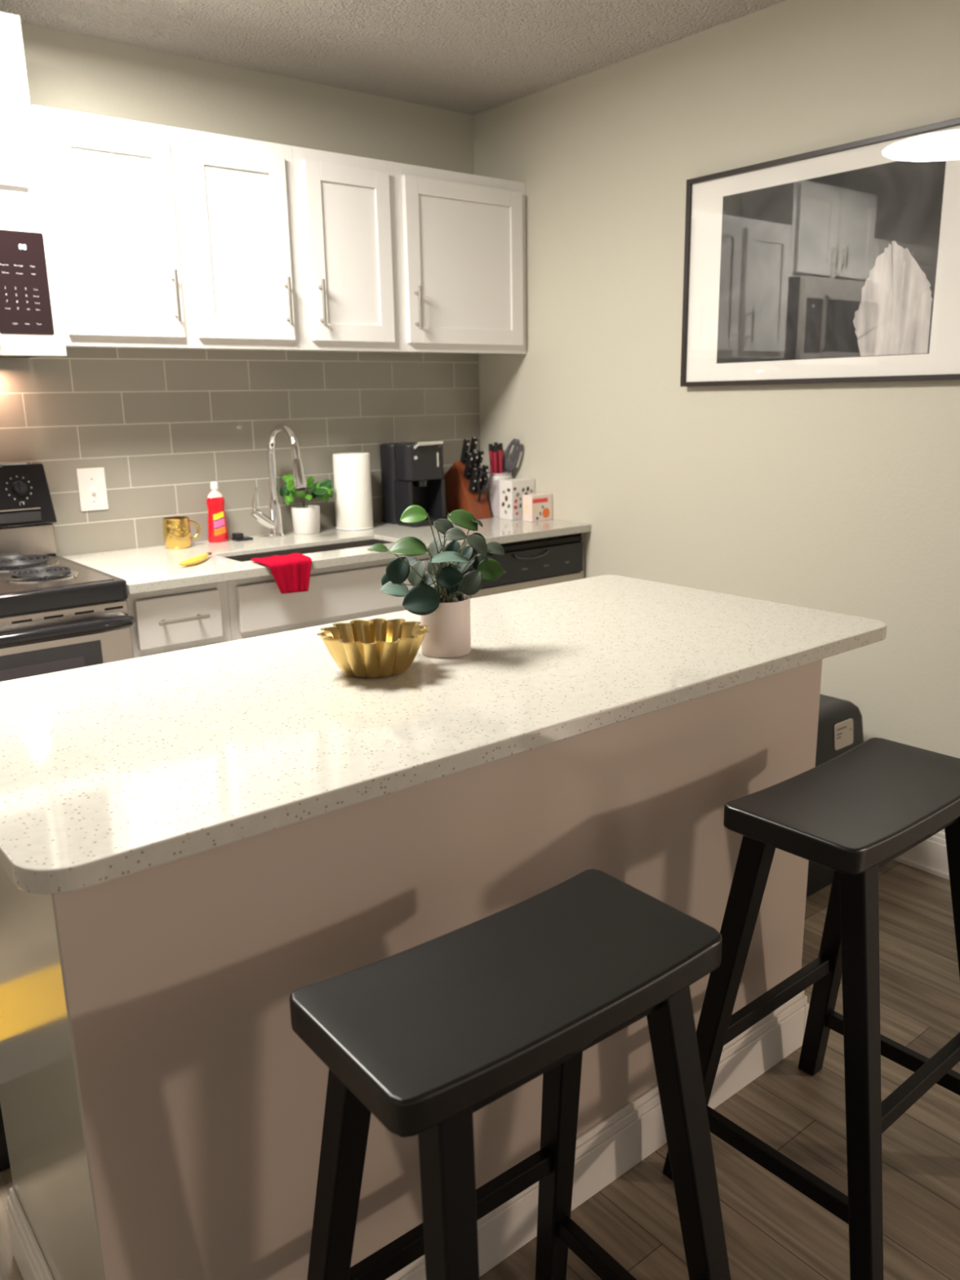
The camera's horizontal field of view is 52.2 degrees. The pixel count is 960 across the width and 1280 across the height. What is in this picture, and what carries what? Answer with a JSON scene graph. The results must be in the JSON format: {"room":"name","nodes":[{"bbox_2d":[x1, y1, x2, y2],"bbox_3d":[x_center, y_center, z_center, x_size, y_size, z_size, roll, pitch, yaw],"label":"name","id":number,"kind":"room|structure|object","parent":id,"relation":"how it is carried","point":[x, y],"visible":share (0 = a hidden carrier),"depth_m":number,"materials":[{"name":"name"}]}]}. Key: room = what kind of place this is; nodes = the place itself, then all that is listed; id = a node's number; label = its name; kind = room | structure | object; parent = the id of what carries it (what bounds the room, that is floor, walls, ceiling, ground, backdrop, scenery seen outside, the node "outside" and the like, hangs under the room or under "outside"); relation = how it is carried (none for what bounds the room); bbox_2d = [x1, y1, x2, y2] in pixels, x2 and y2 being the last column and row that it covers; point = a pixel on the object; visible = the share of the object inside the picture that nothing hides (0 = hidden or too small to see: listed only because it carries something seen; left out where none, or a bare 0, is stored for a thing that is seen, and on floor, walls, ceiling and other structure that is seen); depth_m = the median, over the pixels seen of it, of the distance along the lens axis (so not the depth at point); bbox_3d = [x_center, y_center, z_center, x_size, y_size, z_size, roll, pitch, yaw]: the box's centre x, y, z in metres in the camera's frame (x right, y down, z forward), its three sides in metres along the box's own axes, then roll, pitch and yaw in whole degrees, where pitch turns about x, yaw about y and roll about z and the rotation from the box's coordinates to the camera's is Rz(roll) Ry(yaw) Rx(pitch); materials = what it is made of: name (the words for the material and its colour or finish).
{"room":"kitchen","nodes":[
{"label":"kitchen","id":0,"kind":"room"},
{"bbox_2d":[21,22,474,174],"bbox_3d":[-1.784,-0.544,2.944,4.720,2.506,0.120,-12,18,-37],"label":"wall","id":1,"kind":"structure","parent":0,"point":[65,70],"depth_m":3.35,"materials":[{"name":"beige paint"}]},
{"bbox_2d":[0,11,40,194],"bbox_3d":[-1.607,-1.419,2.557,0.759,0.455,0.363,-12,18,-37],"label":"upper cabinet","id":2,"kind":"object","parent":1,"relation":"attached to","point":[19,172],"visible":0.85,"depth_m":2.66,"materials":[{"name":"white wood"}]},
{"bbox_2d":[0,190,66,358],"bbox_3d":[-1.579,-0.971,2.640,0.752,0.443,0.430,-12,18,-37],"label":"microwave","id":3,"kind":"object","parent":2,"relation":"attached to","point":[32,326],"visible":1,"depth_m":2.68,"materials":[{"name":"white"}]},
{"bbox_2d":[30,104,303,350],"bbox_3d":[-0.992,-1.250,3.107,0.796,0.635,0.363,-12,18,-37],"label":"upper cabinet","id":4,"kind":"object","parent":1,"relation":"attached to","point":[165,237],"visible":0.99,"depth_m":2.97,"materials":[{"name":"white wood"}]},
{"bbox_2d":[0,346,479,556],"bbox_3d":[-1.325,-0.677,3.210,3.399,0.820,0.008,-12,18,-37],"label":"tile backsplash","id":5,"kind":"structure","parent":1,"relation":"attached to","point":[163,425],"depth_m":3.48,"materials":[{"name":"grey tile"}]},
{"bbox_2d":[76,466,108,511],"bbox_3d":[-1.288,-0.501,3.265,0.090,0.140,0.016,-12,18,-37],"label":"light switch","id":6,"kind":"object","parent":5,"relation":"attached to","point":[91,481],"visible":1,"depth_m":3.27,"materials":[{"name":"white plastic"}]},
{"bbox_2d":[268,146,399,351],"bbox_3d":[-0.528,-1.348,3.469,0.395,0.635,0.363,-12,18,-37],"label":"upper cabinet","id":7,"kind":"object","parent":1,"relation":"attached to","point":[345,203],"visible":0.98,"depth_m":3.35,"materials":[{"name":"white wood"}]},
{"bbox_2d":[361,161,526,354],"bbox_3d":[-0.135,-1.431,3.776,0.614,0.635,0.363,-12,18,-37],"label":"upper cabinet","id":8,"kind":"object","parent":1,"relation":"attached to","point":[460,237],"visible":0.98,"depth_m":3.65,"materials":[{"name":"white wood"}]},
{"bbox_2d":[0,0,786,115],"bbox_3d":[2.764,-1.366,0.588,9.200,0.060,9.120,-12,18,-37],"label":"ceiling","id":9,"kind":"structure","parent":0,"point":[471,57],"depth_m":3.06,"materials":[{"name":"grey paint"}]},
{"bbox_2d":[0,859,959,1279],"bbox_3d":[2.809,1.120,1.202,9.200,0.050,9.120,-12,18,-37],"label":"floor","id":10,"kind":"structure","parent":0,"point":[773,1231],"depth_m":1.82,"materials":[{"name":"wood"}]},
{"bbox_2d":[0,1103,10,1172],"bbox_3d":[-1.017,0.916,1.814,0.350,0.186,0.140,-12,18,-37],"label":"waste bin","id":11,"kind":"object","parent":10,"relation":"on","point":[4,1157],"visible":0.02,"depth_m":1.84,"materials":[{"name":"black plastic"}]},
{"bbox_2d":[0,462,135,681],"bbox_3d":[-1.458,0.147,2.790,0.769,1.226,0.742,-12,18,-37],"label":"electric range","id":12,"kind":"object","parent":10,"relation":"on","point":[58,613],"visible":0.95,"depth_m":2.68,"materials":[{"name":"silver metal"}]},
{"bbox_2d":[0,554,128,617],"bbox_3d":[-1.473,-0.136,2.733,0.756,0.060,0.675,-12,18,-37],"label":"cooktop","id":13,"kind":"object","parent":12,"relation":"in","point":[82,588],"depth_m":2.66,"materials":[{"name":"black metal"}]},
{"bbox_2d":[126,581,231,657],"bbox_3d":[-1.055,0.220,3.182,0.307,0.884,0.687,-12,18,-37],"label":"base cabinet","id":14,"kind":"object","parent":10,"relation":"on","point":[166,620],"visible":0.16,"depth_m":2.86,"materials":[{"name":"white wood"}]},
{"bbox_2d":[226,551,454,640],"bbox_3d":[-0.581,0.119,3.552,0.910,0.884,0.687,-12,18,-37],"label":"base cabinet","id":15,"kind":"object","parent":10,"relation":"on","point":[257,606],"visible":0.06,"depth_m":3.13,"materials":[{"name":"white wood"}]},
{"bbox_2d":[62,514,591,594],"bbox_3d":[-0.484,-0.348,3.530,1.809,0.029,0.679,-12,18,-37],"label":"countertop","id":16,"kind":"structure","parent":15,"relation":"on","point":[155,568],"depth_m":3.28,"materials":[{"name":"stone"}]},
{"bbox_2d":[162,515,200,548],"bbox_3d":[-1.034,-0.371,3.388,0.118,0.102,0.099,-2,14,-4],"label":"mug","id":17,"kind":"object","parent":16,"relation":"on","point":[176,530],"visible":1,"depth_m":3.36,"materials":[{"name":"gold metal"}]},
{"bbox_2d":[178,551,212,565],"bbox_3d":[-0.878,-0.256,3.070,0.034,0.025,0.227,1,14,9],"label":"banana","id":18,"kind":"object","parent":16,"relation":"on","point":[197,559],"visible":1,"depth_m":3.02,"materials":[{"name":"yellow food"}]},
{"bbox_2d":[206,481,229,542],"bbox_3d":[-0.941,-0.457,3.499,0.078,0.213,0.048,-12,18,-37],"label":"dish soap bottle","id":19,"kind":"object","parent":16,"relation":"on","point":[216,517],"visible":1,"depth_m":3.49,"materials":[{"name":"red plastic"}]},
{"bbox_2d":[231,532,253,541],"bbox_3d":[-0.862,-0.375,3.551,0.065,0.026,0.050,-12,18,-37],"label":"stopper","id":20,"kind":"object","parent":16,"relation":"on","point":[237,536],"visible":1,"depth_m":3.53,"materials":[{"name":"black plastic"}]},
{"bbox_2d":[250,423,306,537],"bbox_3d":[-0.720,-0.558,3.482,0.128,0.408,0.258,-12,18,-37],"label":"faucet","id":21,"kind":"object","parent":16,"relation":"on","point":[273,522],"visible":1,"depth_m":3.54,"materials":[{"name":"silver metal"}]},
{"bbox_2d":[250,552,311,593],"bbox_3d":[-0.611,-0.206,3.069,0.183,0.104,0.130,-12,18,-37],"label":"dish towel","id":22,"kind":"object","parent":16,"relation":"on","point":[291,573],"visible":1,"depth_m":3.02,"materials":[{"name":"red fabric"}]},
{"bbox_2d":[279,473,333,533],"bbox_3d":[-0.639,-0.516,3.699,0.203,0.221,0.154,-12,18,-37],"label":"potted plant","id":23,"kind":"object","parent":16,"relation":"on","point":[305,518],"visible":0.93,"depth_m":3.67,"materials":[{"name":"green plant"}]},
{"bbox_2d":[222,538,395,561],"bbox_3d":[-0.567,-0.207,3.380,0.638,0.200,0.218,-12,18,-37],"label":"sink","id":24,"kind":"object","parent":16,"relation":"in","point":[243,557],"visible":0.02,"depth_m":3.47,"materials":[{"name":"silver metal"}]},
{"bbox_2d":[332,452,373,530],"bbox_3d":[-0.491,-0.577,3.792,0.148,0.288,0.148,-12,18,-37],"label":"paper towel roll","id":25,"kind":"object","parent":16,"relation":"on","point":[352,471],"visible":1,"depth_m":3.74,"materials":[{"name":"white paper"}]},
{"bbox_2d":[379,440,447,527],"bbox_3d":[-0.262,-0.631,3.912,0.186,0.327,0.238,-12,18,-37],"label":"coffee maker","id":26,"kind":"object","parent":16,"relation":"on","point":[412,472],"visible":0.84,"depth_m":3.86,"materials":[{"name":"black plastic"}]},
{"bbox_2d":[397,515,447,527],"bbox_3d":[-0.227,-0.473,3.909,0.178,0.022,0.129,-12,18,-37],"label":"drip tray","id":27,"kind":"object","parent":26,"relation":"on","point":[426,522],"depth_m":3.86,"materials":[{"name":"black plastic"}]},
{"bbox_2d":[444,461,491,519],"bbox_3d":[-0.052,-0.629,4.087,0.108,0.234,0.182,-12,18,-37],"label":"knife block","id":28,"kind":"object","parent":16,"relation":"on","point":[458,495],"visible":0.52,"depth_m":4.05,"materials":[{"name":"brown wood"}]},
{"bbox_2d":[460,438,470,462],"bbox_3d":[-0.062,-0.777,4.027,0.017,0.102,0.050,-12,18,-37],"label":"knife","id":29,"kind":"object","parent":28,"relation":"on","point":[466,442],"visible":1,"depth_m":4.02,"materials":[{"name":"black"}]},
{"bbox_2d":[463,453,473,477],"bbox_3d":[-0.048,-0.715,4.014,0.017,0.102,0.050,-12,18,-37],"label":"knife","id":30,"kind":"object","parent":28,"relation":"in","point":[469,456],"visible":1,"depth_m":4.00,"materials":[{"name":"black plastic"}]},
{"bbox_2d":[468,467,478,492],"bbox_3d":[-0.028,-0.653,4.006,0.017,0.102,0.050,-12,18,-37],"label":"knife","id":31,"kind":"object","parent":28,"relation":"in","point":[474,471],"visible":1,"depth_m":4.00,"materials":[{"name":"black plastic"}]},
{"bbox_2d":[469,436,477,454],"bbox_3d":[-0.030,-0.786,4.050,0.017,0.107,0.052,-12,18,-37],"label":"knife","id":32,"kind":"object","parent":28,"relation":"in","point":[474,440],"visible":0.66,"depth_m":4.03,"materials":[{"name":"black"}]},
{"bbox_2d":[469,451,478,476],"bbox_3d":[-0.026,-0.722,4.029,0.017,0.107,0.052,-12,18,-37],"label":"knife","id":33,"kind":"object","parent":28,"relation":"in","point":[475,454],"visible":0.7,"depth_m":4.01,"materials":[{"name":"black plastic"}]},
{"bbox_2d":[474,466,483,492],"bbox_3d":[-0.007,-0.660,4.021,0.017,0.107,0.052,-12,18,-37],"label":"knife","id":34,"kind":"object","parent":28,"relation":"in","point":[480,468],"visible":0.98,"depth_m":4.00,"materials":[{"name":"black plastic"}]},
{"bbox_2d":[475,449,484,468],"bbox_3d":[-0.005,-0.729,4.044,0.017,0.113,0.054,-12,18,-37],"label":"knife","id":35,"kind":"object","parent":28,"relation":"in","point":[481,452],"visible":0.62,"depth_m":4.02,"materials":[{"name":"black plastic"}]},
{"bbox_2d":[476,471,488,502],"bbox_3d":[0.011,-0.627,4.008,0.047,0.126,0.047,0,14,5],"label":"pruning shears","id":36,"kind":"object","parent":28,"relation":"in","point":[482,473],"visible":1,"depth_m":4.01,"materials":[{"name":"black plastic"}]},
{"bbox_2d":[480,464,488,491],"bbox_3d":[0.015,-0.667,4.035,0.017,0.113,0.054,-12,18,-37],"label":"knife","id":37,"kind":"object","parent":28,"relation":"in","point":[486,467],"visible":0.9,"depth_m":4.02,"materials":[{"name":"black plastic"}]},
{"bbox_2d":[487,471,511,516],"bbox_3d":[0.082,-0.614,4.127,0.109,0.180,0.109,-12,18,-37],"label":"utensil crock","id":38,"kind":"object","parent":16,"relation":"on","point":[493,485],"visible":0.52,"depth_m":4.08,"materials":[{"name":"grey ceramic"}]},
{"bbox_2d":[488,443,493,473],"bbox_3d":[0.050,-0.686,4.109,0.025,0.270,0.021,-12,18,-37],"label":"utensil","id":39,"kind":"object","parent":38,"relation":"in","point":[490,448],"visible":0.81,"depth_m":4.08,"materials":[{"name":"red plastic"}]},
{"bbox_2d":[492,444,497,473],"bbox_3d":[0.066,-0.677,4.084,0.027,0.265,0.020,-12,18,-37],"label":"utensil","id":40,"kind":"object","parent":38,"relation":"in","point":[494,448],"visible":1,"depth_m":4.06,"materials":[{"name":"red plastic"}]},
{"bbox_2d":[493,442,498,473],"bbox_3d":[0.069,-0.691,4.116,0.019,0.274,0.020,-12,18,-37],"label":"utensil","id":41,"kind":"object","parent":38,"relation":"in","point":[495,443],"visible":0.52,"depth_m":4.09,"materials":[{"name":"red plastic"}]},
{"bbox_2d":[497,443,502,473],"bbox_3d":[0.086,-0.681,4.080,0.020,0.273,0.025,-12,18,-37],"label":"utensil","id":42,"kind":"object","parent":38,"relation":"in","point":[500,445],"visible":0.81,"depth_m":4.06,"materials":[{"name":"red plastic"}]},
{"bbox_2d":[502,438,519,473],"bbox_3d":[0.125,-0.687,4.086,0.117,0.301,0.030,10,18,37],"label":"slotted turner","id":43,"kind":"object","parent":38,"relation":"in","point":[508,466],"visible":0.92,"depth_m":4.06,"materials":[{"name":"grey plastic"}]},
{"bbox_2d":[499,477,534,519],"bbox_3d":[0.153,-0.581,4.035,0.125,0.158,0.081,-12,18,-37],"label":"box","id":44,"kind":"object","parent":16,"relation":"on","point":[512,491],"visible":0.8,"depth_m":3.99,"materials":[{"name":"white cardboard"}]},
{"bbox_2d":[522,493,551,521],"bbox_3d":[0.232,-0.535,3.956,0.112,0.104,0.056,-12,18,-37],"label":"snack box","id":45,"kind":"object","parent":16,"relation":"on","point":[537,507],"visible":1,"depth_m":3.93,"materials":[{"name":"beige cardboard"}]},
{"bbox_2d":[0,574,887,1279],"bbox_3d":[-0.048,0.478,1.999,1.770,0.914,0.854,-12,18,-37],"label":"kitchen island","id":46,"kind":"object","parent":10,"relation":"on","point":[193,840],"visible":0.77,"depth_m":1.43,"materials":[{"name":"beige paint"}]},
{"bbox_2d":[0,574,887,894],"bbox_3d":[-0.057,0.049,1.895,1.770,0.030,0.850,-12,18,-37],"label":"island countertop","id":47,"kind":"structure","parent":46,"relation":"on","point":[111,771],"depth_m":1.58,"materials":[{"name":"stone"}]},
{"bbox_2d":[316,617,429,678],"bbox_3d":[-0.193,0.019,1.798,0.206,0.077,0.201,-12,18,-37],"label":"bowl","id":48,"kind":"object","parent":47,"relation":"on","point":[376,647],"visible":1,"depth_m":1.76,"materials":[{"name":"gold metal"}]},
{"bbox_2d":[367,505,505,657],"bbox_3d":[-0.081,-0.120,1.921,0.234,0.285,0.178,-12,18,-37],"label":"potted plant","id":49,"kind":"object","parent":47,"relation":"on","point":[444,607],"visible":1,"depth_m":1.89,"materials":[{"name":"green plant"}]},
{"bbox_2d":[289,868,731,1279],"bbox_3d":[0.048,0.744,1.228,0.481,0.765,0.414,-11,17,-36],"label":"bar stool","id":50,"kind":"object","parent":10,"relation":"on","point":[421,1038],"visible":1,"depth_m":1.14,"materials":[{"name":"black paint"}]},
{"bbox_2d":[468,532,584,598],"bbox_3d":[0.000,-0.004,4.011,0.582,0.882,0.657,-12,18,-37],"label":"dishwasher","id":51,"kind":"object","parent":10,"relation":"on","point":[531,563],"visible":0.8,"depth_m":3.71,"materials":[{"name":"black metal"}]},
{"bbox_2d":[488,533,577,554],"bbox_3d":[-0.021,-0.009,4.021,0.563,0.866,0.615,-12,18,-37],"label":"control panel","id":52,"kind":"object","parent":51,"relation":"in","point":[571,535],"depth_m":3.73,"materials":[{"name":"black"}]},
{"bbox_2d":[662,737,959,1279],"bbox_3d":[0.647,0.612,1.718,0.480,0.765,0.414,-12,18,-38],"label":"bar stool","id":53,"kind":"object","parent":10,"relation":"on","point":[851,814],"visible":0.98,"depth_m":1.59,"materials":[{"name":"black paint"}]},
{"bbox_2d":[806,693,863,897],"bbox_3d":[0.916,0.427,2.966,0.375,0.514,0.385,-12,18,-37],"label":"storage bin","id":54,"kind":"object","parent":10,"relation":"on","point":[840,723],"visible":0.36,"depth_m":2.82,"materials":[{"name":"black plastic"}]},
{"bbox_2d":[836,725,851,739],"bbox_3d":[1.048,0.264,2.822,0.076,0.029,0.002,-12,18,-37],"label":"label","id":55,"kind":"object","parent":54,"relation":"attached to","point":[843,732],"depth_m":2.82,"materials":[{"name":"beige paper"}]},
{"bbox_2d":[473,0,959,832],"bbox_3d":[1.064,-0.625,3.065,0.120,2.506,3.250,-12,18,-37],"label":"wall","id":56,"kind":"structure","parent":0,"point":[842,498],"depth_m":3.19,"materials":[{"name":"beige paint"}]},
{"bbox_2d":[680,117,959,386],"bbox_3d":[1.002,-1.092,2.890,0.034,0.650,1.000,-12,18,-37],"label":"framed picture","id":57,"kind":"object","parent":56,"relation":"attached to","point":[837,264],"visible":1,"depth_m":2.86},
{"bbox_2d":[716,151,946,363],"bbox_3d":[0.997,-1.092,2.889,0.001,0.508,0.715,-12,18,-37],"label":"print","id":58,"kind":"object","parent":57,"relation":"attached to","point":[843,264],"depth_m":2.84},
{"bbox_2d":[893,831,949,879],"bbox_3d":[1.243,0.601,3.042,0.030,0.130,2.560,-12,18,-37],"label":"baseboard","id":59,"kind":"structure","parent":56,"relation":"attached to","point":[930,855],"depth_m":2.92,"materials":[{"name":"white"}]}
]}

